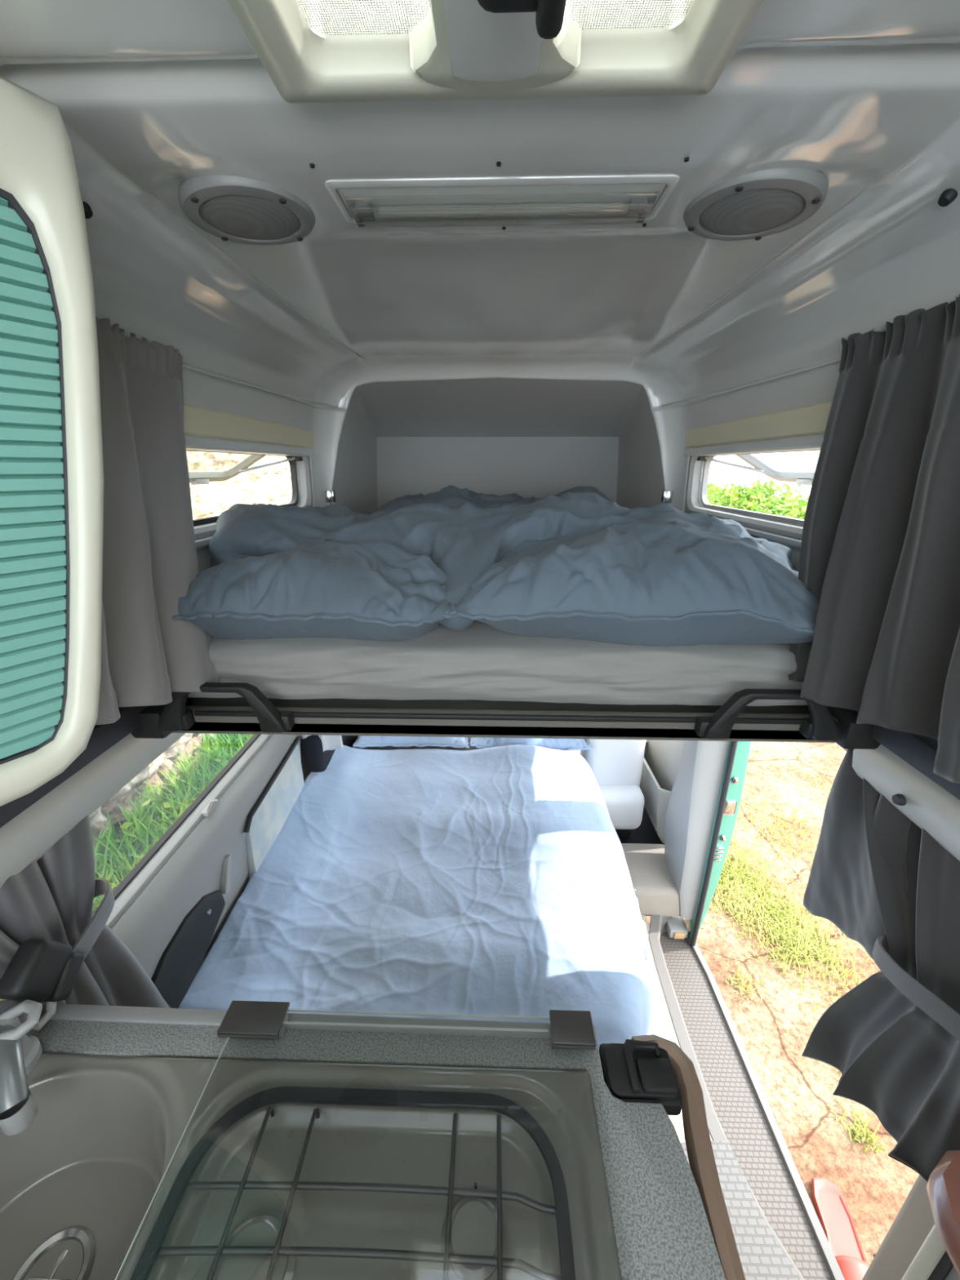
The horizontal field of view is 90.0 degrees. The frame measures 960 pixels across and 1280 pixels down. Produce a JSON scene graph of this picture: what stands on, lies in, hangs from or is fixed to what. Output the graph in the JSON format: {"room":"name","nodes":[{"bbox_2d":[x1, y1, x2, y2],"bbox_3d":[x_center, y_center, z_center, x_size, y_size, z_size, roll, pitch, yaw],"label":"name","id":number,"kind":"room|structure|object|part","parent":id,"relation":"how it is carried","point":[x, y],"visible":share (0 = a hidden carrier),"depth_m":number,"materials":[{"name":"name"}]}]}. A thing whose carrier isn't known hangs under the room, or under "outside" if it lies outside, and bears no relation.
{"room":"camper van interior","nodes":[
{"label":"camper van interior","id":0,"kind":"room"},
{"bbox_2d":[0,937,84,1031],"bbox_3d":[-0.627,0.480,0.687,0.045,0.114,0.095,1,20,2],"label":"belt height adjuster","id":1,"kind":"object","parent":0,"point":[40,970],"visible":0.88,"depth_m":0.67,"materials":[{"name":"black plastic"}]},
{"bbox_2d":[110,734,301,978],"bbox_3d":[-0.728,1.062,0.668,0.085,0.790,2.500,1,20,2],"label":"wall","id":2,"kind":"structure","parent":0,"point":[193,871],"depth_m":1.18,"materials":[{"name":"grey plastic"}]},
{"bbox_2d":[92,733,271,928],"bbox_3d":[-0.734,0.575,0.738,0.050,0.460,2.160,1,20,2],"label":"window","id":3,"kind":"structure","parent":2,"relation":"in","point":[140,875],"depth_m":1.14,"materials":[{"name":"grey plastic"}]},
{"bbox_2d":[200,799,219,817],"bbox_3d":[-0.698,0.428,1.239,0.020,0.028,0.055,1,20,2],"label":"latch","id":4,"kind":"object","parent":3,"relation":"attached to","point":[211,806],"depth_m":1.23,"materials":[{"name":"grey plastic"}]},
{"bbox_2d":[151,890,225,1008],"bbox_3d":[-0.677,0.726,1.093,0.034,0.175,0.328,1,20,2],"label":"cover","id":5,"kind":"object","parent":2,"relation":"attached to","point":[180,962],"visible":0.49,"depth_m":1.09,"materials":[{"name":"black plastic"}]},
{"bbox_2d":[219,854,231,893],"bbox_3d":[-0.667,0.616,1.258,0.018,0.089,0.053,1,20,2],"label":"trim","id":6,"kind":"structure","parent":2,"relation":"attached to","point":[224,888],"depth_m":1.25,"materials":[{"name":"grey plastic"}]},
{"bbox_2d":[243,735,304,878],"bbox_3d":[-0.660,0.543,1.567,0.034,0.281,0.416,1,20,2],"label":"pocket","id":7,"kind":"object","parent":2,"relation":"attached to","point":[264,822],"visible":0.65,"depth_m":1.52,"materials":[{"name":"fabric"}]},
{"bbox_2d":[182,367,346,573],"bbox_3d":[-0.680,-0.049,0.546,0.151,0.704,3.024,1,20,4],"label":"wall","id":8,"kind":"structure","parent":0,"point":[202,390],"depth_m":1.48,"materials":[{"name":"white plastic"}]},
{"bbox_2d":[0,75,103,806],"bbox_3d":[-0.576,-0.161,0.473,0.290,0.725,0.615,1,20,2],"label":"upper cabinet","id":9,"kind":"object","parent":8,"relation":"attached to","point":[51,468],"visible":1,"depth_m":0.54,"materials":[{"name":"beige plastic"}]},
{"bbox_2d":[0,197,66,759],"bbox_3d":[-0.595,-0.115,0.396,0.007,0.619,0.502,12,23,30],"label":"roller shutter","id":10,"kind":"object","parent":9,"relation":"in","point":[33,299],"depth_m":0.54,"materials":[{"name":"teal plastic"}]},
{"bbox_2d":[0,706,147,827],"bbox_3d":[-0.705,0.328,0.404,0.069,0.050,2.500,1,20,2],"label":"trim","id":11,"kind":"structure","parent":8,"relation":"attached to","point":[103,737],"depth_m":0.81,"materials":[{"name":"grey plastic"}]},
{"bbox_2d":[0,814,170,1017],"bbox_3d":[-0.671,0.573,0.826,0.117,0.617,0.338,1,20,2],"label":"curtain","id":12,"kind":"object","parent":8,"relation":"hanging from","point":[52,897],"visible":0.39,"depth_m":0.79,"materials":[{"name":"grey fabric"}]},
{"bbox_2d":[0,733,185,888],"bbox_3d":[-0.713,0.405,0.442,0.055,0.120,2.520,1,20,2],"label":"trim","id":13,"kind":"structure","parent":8,"relation":"attached to","point":[28,837],"depth_m":0.80,"materials":[{"name":"grey plastic"}]},
{"bbox_2d":[183,404,315,551],"bbox_3d":[-0.781,-0.387,1.157,0.282,0.319,1.495,1,20,2],"label":"window","id":14,"kind":"structure","parent":8,"relation":"in","point":[208,430],"depth_m":1.39,"materials":[{"name":"grey plastic"}]},
{"bbox_3d":[-0.825,-0.421,1.117,0.196,0.125,1.220,1,20,2],"label":"pane frame","id":15,"kind":"part","parent":14,"relation":"part of","materials":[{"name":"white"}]},
{"bbox_3d":[-0.755,-0.624,1.709,0.194,0.057,0.009,-10,22,-26],"label":"stay arm","id":16,"kind":"part","parent":14,"relation":"part of","materials":[{"name":"grey metal"}]},
{"bbox_2d":[182,364,337,408],"bbox_3d":[-0.594,-0.721,1.389,0.025,0.015,0.869,2,20,6],"label":"rail","id":17,"kind":"object","parent":8,"relation":"attached to","point":[183,365],"visible":0.84,"depth_m":1.28,"materials":[{"name":"white plastic"}]},
{"bbox_2d":[95,315,220,724],"bbox_3d":[-0.577,-0.201,0.814,0.123,0.641,0.631,-1,20,-2],"label":"curtain","id":18,"kind":"object","parent":17,"relation":"hanging from","point":[150,558],"visible":0.57,"depth_m":0.83,"materials":[{"name":"grey fabric"}]},
{"bbox_2d":[302,734,343,751],"bbox_3d":[-0.603,0.235,1.790,0.148,0.450,0.028,-3,20,-7],"label":"curtain","id":19,"kind":"object","parent":8,"relation":"hanging from","point":[329,742],"visible":0.1,"depth_m":1.85,"materials":[{"name":"white fabric"}]},
{"bbox_2d":[324,489,335,503],"bbox_3d":[-0.595,-0.569,1.907,0.034,0.050,0.030,1,20,2],"label":"clip","id":20,"kind":"object","parent":8,"relation":"attached to","point":[330,495],"visible":1,"depth_m":1.89,"materials":[{"name":"silver metal"}]},
{"bbox_2d":[130,682,880,749],"bbox_3d":[0.050,-0.043,1.435,1.448,0.124,1.147,1,20,2],"label":"bed frame","id":21,"kind":"structure","parent":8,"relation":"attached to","point":[253,713],"depth_m":0.94,"materials":[{"name":"grey metal"}]},
{"bbox_3d":[-0.498,0.128,0.916,0.243,0.097,0.024,1,20,2],"label":"grab handle","id":22,"kind":"part","parent":21,"relation":"part of","materials":[{"name":"black plastic"}]},
{"bbox_2d":[171,620,807,706],"bbox_3d":[0.051,-0.106,1.453,1.360,0.125,1.111,1,20,2],"label":"mattress","id":23,"kind":"object","parent":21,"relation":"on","point":[481,661],"visible":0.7,"depth_m":0.94,"materials":[{"name":"grey fabric"}]},
{"bbox_2d":[171,538,457,641],"bbox_3d":[-0.360,-0.133,1.091,0.664,0.178,0.477,1,20,2],"label":"pillow","id":24,"kind":"object","parent":23,"relation":"on","point":[384,591],"visible":0.91,"depth_m":0.94,"materials":[{"name":"blue fabric"}]},
{"bbox_2d":[208,491,796,631],"bbox_3d":[0.053,-0.301,1.431,1.439,0.278,1.114,1,20,2],"label":"duvet","id":25,"kind":"object","parent":23,"relation":"on","point":[464,541],"visible":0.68,"depth_m":1.16,"materials":[{"name":"blue fabric"}]},
{"bbox_2d":[442,520,819,646],"bbox_3d":[0.337,-0.151,1.078,0.782,0.222,0.499,2,20,4],"label":"pillow","id":26,"kind":"object","parent":23,"relation":"on","point":[673,583],"visible":0.84,"depth_m":0.91,"materials":[{"name":"blue fabric"}]},
{"bbox_3d":[0.544,0.138,0.889,0.242,0.097,0.024,1,20,2],"label":"grab handle","id":27,"kind":"part","parent":21,"relation":"part of","materials":[{"name":"black plastic"}]},
{"bbox_2d":[299,734,305,782],"bbox_3d":[-0.700,0.399,2.533,0.050,0.780,1.340,1,20,2],"label":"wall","id":28,"kind":"structure","parent":0,"point":[300,735],"depth_m":1.88,"materials":[{"name":"grey plastic"}]},
{"bbox_2d":[0,0,959,409],"bbox_3d":[0.026,-0.532,0.351,1.417,0.346,3.020,1,20,2],"label":"ceiling","id":29,"kind":"structure","parent":0,"point":[151,97],"depth_m":0.69,"materials":[{"name":"white plastic"}]},
{"bbox_2d":[82,201,93,218],"bbox_3d":[-0.541,-0.587,0.656,0.019,0.017,0.018,1,20,2],"label":"bolt","id":30,"kind":"object","parent":29,"relation":"attached to","point":[88,212],"visible":0.58,"depth_m":0.66,"materials":[{"name":"black plastic"}]},
{"bbox_2d":[177,174,315,245],"bbox_3d":[-0.342,-0.633,0.714,0.184,0.027,0.184,1,20,2],"label":"speaker","id":31,"kind":"object","parent":29,"relation":"attached to","point":[242,210],"visible":1,"depth_m":0.69},
{"bbox_2d":[199,195,299,239],"bbox_3d":[-0.341,-0.627,0.716,0.140,0.013,0.140,1,20,2],"label":"grille","id":32,"kind":"object","parent":31,"relation":"attached to","point":[227,217],"depth_m":0.70,"materials":[{"name":"grey plastic"}]},
{"bbox_2d":[226,0,764,102],"bbox_3d":[0.007,-0.497,0.205,0.432,0.202,0.562,1,20,2],"label":"roof hatch","id":33,"kind":"object","parent":29,"relation":"attached to","point":[311,51],"visible":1,"depth_m":0.44,"materials":[{"name":"beige plastic"}]},
{"bbox_3d":[0.026,-0.451,0.308,0.066,0.046,0.095,1,20,2],"label":"knob","id":34,"kind":"part","parent":33,"relation":"part of","materials":[{"name":"black plastic"}]},
{"bbox_2d":[496,161,501,166],"bbox_3d":[0.023,-0.596,0.602,0.006,0.003,0.006,1,20,2],"label":"screw","id":35,"kind":"object","parent":29,"relation":"attached to","point":[498,163],"visible":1,"depth_m":0.60,"materials":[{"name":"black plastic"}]},
{"bbox_2d":[324,174,679,227],"bbox_3d":[0.029,-0.625,0.689,0.477,0.027,0.124,1,20,2],"label":"recessed light","id":36,"kind":"object","parent":29,"relation":"in","point":[618,199],"visible":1,"depth_m":0.67,"materials":[{"name":"white plastic"}]},
{"bbox_2d":[684,156,688,162],"bbox_3d":[0.255,-0.593,0.593,0.006,0.003,0.006,1,20,2],"label":"screw","id":37,"kind":"object","parent":29,"relation":"attached to","point":[686,159],"visible":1,"depth_m":0.59,"materials":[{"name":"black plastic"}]},
{"bbox_2d":[683,167,828,240],"bbox_3d":[0.395,-0.628,0.699,0.184,0.027,0.184,1,20,2],"label":"speaker","id":38,"kind":"object","parent":29,"relation":"attached to","point":[756,205],"visible":1,"depth_m":0.67},
{"bbox_2d":[699,188,805,235],"bbox_3d":[0.394,-0.622,0.701,0.140,0.013,0.140,1,20,2],"label":"grille","id":39,"kind":"object","parent":38,"relation":"attached to","point":[722,211],"depth_m":0.69,"materials":[{"name":"grey plastic"}]},
{"bbox_2d":[937,188,957,206],"bbox_3d":[0.609,-0.576,0.626,0.019,0.017,0.018,1,20,2],"label":"bolt","id":40,"kind":"object","parent":29,"relation":"attached to","point":[948,196],"visible":1,"depth_m":0.62,"materials":[{"name":"black plastic"}]},
{"bbox_2d":[329,377,665,515],"bbox_3d":[0.076,-0.696,2.203,1.380,0.805,0.620,1,20,2],"label":"storage alcove","id":41,"kind":"structure","parent":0,"point":[527,438],"depth_m":2.24,"materials":[{"name":"grey plastic"}]},
{"bbox_3d":[0.076,-0.397,2.294,1.200,0.120,0.570,1,20,2],"label":"base","id":42,"kind":"object","parent":41,"relation":"attached to","visible":0},
{"bbox_2d":[369,485,612,515],"bbox_3d":[0.084,-0.576,2.208,1.196,0.265,0.610,1,20,2],"label":"blanket","id":43,"kind":"object","parent":42,"relation":"on","point":[449,495],"visible":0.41,"depth_m":2.08,"materials":[{"name":"blue fabric"}]},
{"bbox_2d":[618,806,664,844],"bbox_3d":[0.075,0.776,2.688,1.600,0.026,1.260,1,20,2],"label":"floor","id":44,"kind":"structure","parent":0,"point":[646,833],"depth_m":2.26,"materials":[{"name":"black carpet"}]},
{"bbox_2d":[300,734,357,778],"bbox_3d":[-0.514,0.367,2.298,0.325,0.900,0.950,1,20,2],"label":"seat","id":45,"kind":"object","parent":44,"relation":"on","point":[314,759],"visible":0.09,"depth_m":1.84,"materials":[{"name":"black fabric"}]},
{"bbox_2d":[569,738,645,837],"bbox_3d":[0.598,0.514,2.302,0.260,0.720,0.580,1,20,2],"label":"seat","id":46,"kind":"object","parent":44,"relation":"on","point":[615,765],"visible":0.4,"depth_m":2.08,"materials":[{"name":"white fabric"}]},
{"bbox_2d":[621,843,679,916],"bbox_3d":[0.649,0.968,1.953,0.290,0.140,0.260,1,20,2],"label":"trim","id":47,"kind":"structure","parent":44,"relation":"attached to","point":[656,893],"depth_m":1.86,"materials":[{"name":"white plastic"}]},
{"bbox_2d":[640,915,713,1142],"bbox_3d":[-0.070,1.471,0.741,1.345,0.030,2.400,1,20,2],"label":"floor","id":48,"kind":"structure","parent":0,"point":[664,1013],"depth_m":1.52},
{"bbox_2d":[351,735,479,750],"bbox_3d":[-0.132,0.776,1.748,0.935,0.280,1.520,1,20,2],"label":"mattress","id":49,"kind":"object","parent":48,"relation":"on","point":[386,748],"visible":0.02,"depth_m":2.15,"materials":[{"name":"grey fabric"}]},
{"bbox_2d":[352,735,469,748],"bbox_3d":[-0.298,0.368,2.217,0.521,0.141,0.378,1,20,2],"label":"pillow","id":50,"kind":"object","parent":49,"relation":"on","point":[363,741],"visible":0.27,"depth_m":2.08,"materials":[{"name":"blue fabric"}]},
{"bbox_2d":[178,744,665,1050],"bbox_3d":[-0.065,0.786,1.575,1.207,0.366,1.182,1,20,2],"label":"bed","id":51,"kind":"object","parent":49,"relation":"on","point":[492,881],"visible":0.93,"depth_m":1.35,"materials":[{"name":"blue fabric"}]},
{"bbox_2d":[469,737,592,750],"bbox_3d":[0.224,0.376,2.202,0.531,0.138,0.351,1,20,2],"label":"pillow","id":52,"kind":"object","parent":49,"relation":"on","point":[478,742],"visible":0.21,"depth_m":2.07,"materials":[{"name":"blue fabric"}]},
{"bbox_2d":[680,1140,801,1279],"bbox_3d":[0.518,1.458,0.740,0.400,0.016,1.040,1,20,2],"label":"trim","id":53,"kind":"structure","parent":48,"relation":"on","point":[762,1257],"depth_m":1.08,"materials":[{"name":"white plastic"}]},
{"bbox_2d":[648,915,844,1279],"bbox_3d":[0.717,1.318,1.441,0.243,0.217,1.083,1,20,2],"label":"sill","id":54,"kind":"structure","parent":48,"relation":"attached to","point":[738,1110],"depth_m":1.39,"materials":[{"name":"plastic"}]},
{"bbox_2d":[673,931,684,938],"bbox_3d":[0.770,1.141,1.856,0.040,0.030,0.012,1,20,2],"label":"lamp","id":55,"kind":"object","parent":54,"relation":"on","point":[677,935],"depth_m":1.85,"materials":[{"name":"brown plastic"}]},
{"bbox_2d":[901,1150,959,1279],"bbox_3d":[0.656,1.216,0.305,0.238,0.836,0.991,1,20,2],"label":"chair","id":56,"kind":"object","parent":48,"relation":"on","point":[938,1258],"visible":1,"depth_m":0.61,"materials":[{"name":"grey"}]},
{"bbox_3d":[-0.215,1.090,0.527,0.938,0.832,0.645,1,20,2],"label":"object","id":57,"kind":"object","parent":48,"relation":"on","visible":0},
{"bbox_2d":[0,1052,621,1279],"bbox_3d":[-0.290,0.715,0.451,0.856,0.156,0.472,1,20,2],"label":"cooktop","id":58,"kind":"object","parent":57,"relation":"in","point":[78,1184],"visible":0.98,"depth_m":0.58,"materials":[{"name":"grey metal"}]},
{"bbox_2d":[0,999,42,1135],"bbox_3d":[-0.582,0.528,0.607,0.143,0.092,0.073,12,23,30],"label":"tap","id":59,"kind":"object","parent":58,"relation":"on","point":[20,1052],"visible":1,"depth_m":0.58,"materials":[{"name":"silver metal"}]},
{"bbox_3d":[-0.580,0.522,0.589,0.109,0.051,0.036,15,25,36],"label":"spout","id":60,"kind":"part","parent":59,"relation":"part of","materials":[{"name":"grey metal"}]},
{"bbox_3d":[-0.592,0.488,0.620,0.043,0.025,0.058,-18,27,-41],"label":"lever","id":61,"kind":"part","parent":59,"relation":"part of","materials":[{"name":"grey plastic"}]},
{"bbox_2d":[22,1243,84,1279],"bbox_3d":[-0.505,0.755,0.564,0.066,0.006,0.066,1,20,2],"label":"sink drain","id":62,"kind":"object","parent":58,"relation":"on","point":[42,1261],"depth_m":0.58,"materials":[{"name":"grey metal"}]},
{"bbox_3d":[-0.231,0.634,0.483,0.086,0.017,0.086,1,20,2],"label":"burner","id":63,"kind":"part","parent":58,"relation":"part of","materials":[{"name":"silver metal"}]},
{"bbox_2d":[115,1000,595,1279],"bbox_3d":[-0.107,0.618,0.456,0.513,0.029,0.496,1,20,2],"label":"glass lid","id":64,"kind":"object","parent":58,"relation":"attached to","point":[243,1020],"visible":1,"depth_m":0.59,"materials":[{"name":"clear glass"}]},
{"bbox_2d":[155,1106,561,1279],"bbox_3d":[-0.125,0.638,0.443,0.419,0.021,0.322,1,20,2],"label":"grate","id":65,"kind":"object","parent":58,"relation":"on","point":[276,1251],"visible":1,"depth_m":0.51,"materials":[{"name":"grey metal"}]},
{"bbox_3d":[-0.006,0.627,0.503,0.072,0.017,0.072,1,20,2],"label":"burner","id":66,"kind":"part","parent":58,"relation":"part of","materials":[{"name":"silver metal"}]},
{"bbox_2d":[18,1003,745,1279],"bbox_3d":[-0.218,0.674,0.392,1.002,0.046,0.673,1,20,2],"label":"countertop","id":67,"kind":"structure","parent":57,"relation":"on","point":[671,1220],"depth_m":0.64,"materials":[{"name":"grey"}]},
{"bbox_3d":[-0.273,0.563,0.698,0.874,0.039,0.020,1,20,2],"label":"trim","id":68,"kind":"part","parent":67,"relation":"part of","materials":[{"name":"grey plastic"}]},
{"bbox_2d":[599,1043,681,1115],"bbox_3d":[0.213,0.590,0.647,0.093,0.023,0.072,1,20,2],"label":"latch","id":69,"kind":"object","parent":67,"relation":"attached to","point":[610,1102],"depth_m":0.61,"materials":[{"name":"black plastic"}]},
{"bbox_3d":[0.213,0.571,0.640,0.088,0.018,0.060,1,20,2],"label":"table bracket","id":70,"kind":"part","parent":67,"relation":"part of","materials":[{"name":"black plastic"}]},
{"bbox_3d":[0.220,0.567,0.639,0.049,0.010,0.058,1,20,2],"label":"arm","id":71,"kind":"part","parent":67,"relation":"part of","materials":[{"name":"black plastic"}]},
{"bbox_2d":[650,360,839,571],"bbox_3d":[0.732,-0.036,0.509,0.151,0.704,3.024,0,20,-1],"label":"wall","id":72,"kind":"structure","parent":0,"point":[816,385],"depth_m":1.42,"materials":[{"name":"white plastic"}]},
{"bbox_2d":[661,490,672,502],"bbox_3d":[0.729,-0.557,1.872,0.034,0.050,0.030,1,20,2],"label":"clip","id":73,"kind":"object","parent":72,"relation":"attached to","point":[667,495],"visible":0.79,"depth_m":1.86,"materials":[{"name":"silver metal"}]},
{"bbox_2d":[664,740,751,947],"bbox_3d":[0.802,0.550,1.757,0.178,1.260,0.279,1,20,2],"label":"door","id":74,"kind":"structure","parent":72,"relation":"in","point":[703,808],"depth_m":1.69,"materials":[{"name":"grey plastic"}]},
{"bbox_2d":[640,739,684,844],"bbox_3d":[0.835,0.544,2.370,0.149,0.618,0.860,1,20,2],"label":"door","id":75,"kind":"structure","parent":74,"relation":"attached to","point":[662,759],"depth_m":2.13,"materials":[{"name":"grey plastic"}]},
{"bbox_3d":[0.852,0.571,1.638,0.040,0.060,0.010,1,20,2],"label":"latch plate","id":76,"kind":"part","parent":74,"relation":"part of","materials":[{"name":"silver metal"}]},
{"bbox_2d":[661,357,840,406],"bbox_3d":[0.704,-0.709,1.355,0.025,0.015,0.869,-1,20,-3],"label":"wire","id":77,"kind":"object","parent":72,"relation":"attached to","point":[838,358],"visible":0.84,"depth_m":1.21,"materials":[{"name":"white plastic"}]},
{"bbox_2d":[787,293,959,783],"bbox_3d":[0.635,-0.169,0.673,0.154,0.636,0.751,1,20,3],"label":"curtain","id":78,"kind":"object","parent":77,"relation":"hanging from","point":[880,552],"visible":0.98,"depth_m":0.78,"materials":[{"name":"grey fabric"}]},
{"bbox_2d":[683,400,832,551],"bbox_3d":[0.872,-0.372,1.113,0.282,0.319,1.495,1,20,2],"label":"window","id":79,"kind":"structure","parent":72,"relation":"in","point":[802,428],"depth_m":1.35,"materials":[{"name":"grey plastic"}]},
{"bbox_3d":[0.880,-0.609,1.666,0.194,0.057,0.009,12,23,29],"label":"stay arm","id":80,"kind":"part","parent":79,"relation":"part of","materials":[{"name":"grey"}]},
{"bbox_3d":[0.914,-0.405,1.071,0.196,0.125,1.220,1,20,2],"label":"pane frame","id":81,"kind":"part","parent":79,"relation":"part of","materials":[{"name":"grey"}]},
{"bbox_2d":[801,748,959,1182],"bbox_3d":[0.730,0.617,0.866,0.131,0.707,0.542,1,20,2],"label":"curtain","id":82,"kind":"object","parent":72,"relation":"hanging from","point":[880,877],"visible":0.91,"depth_m":0.85,"materials":[{"name":"grey fabric"}]},
{"bbox_2d":[892,793,906,805],"bbox_3d":[0.731,0.279,0.838,0.010,0.020,0.020,1,20,2],"label":"button","id":83,"kind":"object","parent":72,"relation":"attached to","point":[899,799],"visible":1,"depth_m":0.83,"materials":[{"name":"grey plastic"}]},
{"bbox_2d":[852,744,959,861],"bbox_3d":[0.742,0.532,0.086,0.055,0.120,1.845,1,20,2],"label":"trim","id":84,"kind":"structure","parent":72,"relation":"attached to","point":[932,808],"depth_m":0.82,"materials":[{"name":"grey plastic"}]},
{"bbox_2d":[854,710,959,799],"bbox_3d":[0.743,0.342,0.366,0.069,0.050,2.500,1,20,2],"label":"trim","id":85,"kind":"structure","parent":72,"relation":"attached to","point":[918,751],"depth_m":0.80,"materials":[{"name":"grey plastic"}]},
{"bbox_3d":[0.763,1.191,0.069,0.080,1.150,1.370,1,20,2],"label":"wall","id":86,"kind":"structure","parent":0,"visible":0},
{"bbox_2d":[862,1174,934,1279],"bbox_3d":[0.774,1.114,0.834,0.100,1.480,0.143,1,20,2],"label":"trim","id":87,"kind":"structure","parent":86,"relation":"attached to","point":[914,1220],"depth_m":0.82,"materials":[{"name":"beige plastic"}]},
{"label":"outside","id":88,"kind":"structure","parent":0,"visible":0},
{"bbox_2d":[645,741,919,1265],"bbox_3d":[2.151,0.282,5.350,28.000,0.032,22.000,1,20,2],"label":"ground","id":89,"kind":"structure","parent":88,"point":[874,1187],"depth_m":1.98,"materials":[{"name":"soil"}]},
{"bbox_2d":[0,733,253,1000],"bbox_3d":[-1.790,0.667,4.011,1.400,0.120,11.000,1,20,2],"label":"grass bank","id":90,"kind":"object","parent":89,"relation":"on","point":[242,734],"depth_m":2.74,"materials":[{"name":"green plant"}]},
{"bbox_2d":[105,737,237,884],"bbox_3d":[-1.428,0.531,2.938,1.603,1.119,4.320,1,20,2],"label":"weeds","id":91,"kind":"object","parent":90,"relation":"on","point":[166,805],"visible":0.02,"depth_m":2.47,"materials":[{"name":"green plant"}]},
{"bbox_2d":[88,450,298,864],"bbox_3d":[-2.176,-0.813,3.478,0.568,3.897,8.545,1,20,2],"label":"stone wall","id":92,"kind":"structure","parent":89,"relation":"on","point":[272,484],"depth_m":3.46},
{"bbox_2d":[699,478,808,519],"bbox_3d":[5.474,-1.347,7.335,2.590,2.033,13.158,1,20,2],"label":"hedge","id":93,"kind":"object","parent":89,"relation":"on","point":[759,498],"visible":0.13,"depth_m":9.14,"materials":[{"name":"green plant"}]},
{"bbox_2d":[702,769,888,1153],"bbox_3d":[1.743,1.237,2.615,2.217,0.048,1.377,-14,24,-34],"label":"grass","id":94,"kind":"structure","parent":89,"relation":"on","point":[748,895],"depth_m":2.33,"materials":[{"name":"plant"}]},
{"bbox_2d":[811,1177,869,1279],"bbox_3d":[1.011,1.685,1.313,0.118,0.072,0.335,5,20,13],"label":"outdoor red object","id":95,"kind":"object","parent":89,"relation":"on","point":[834,1215],"visible":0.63,"depth_m":1.37,"materials":[{"name":"red plastic"}]}
]}

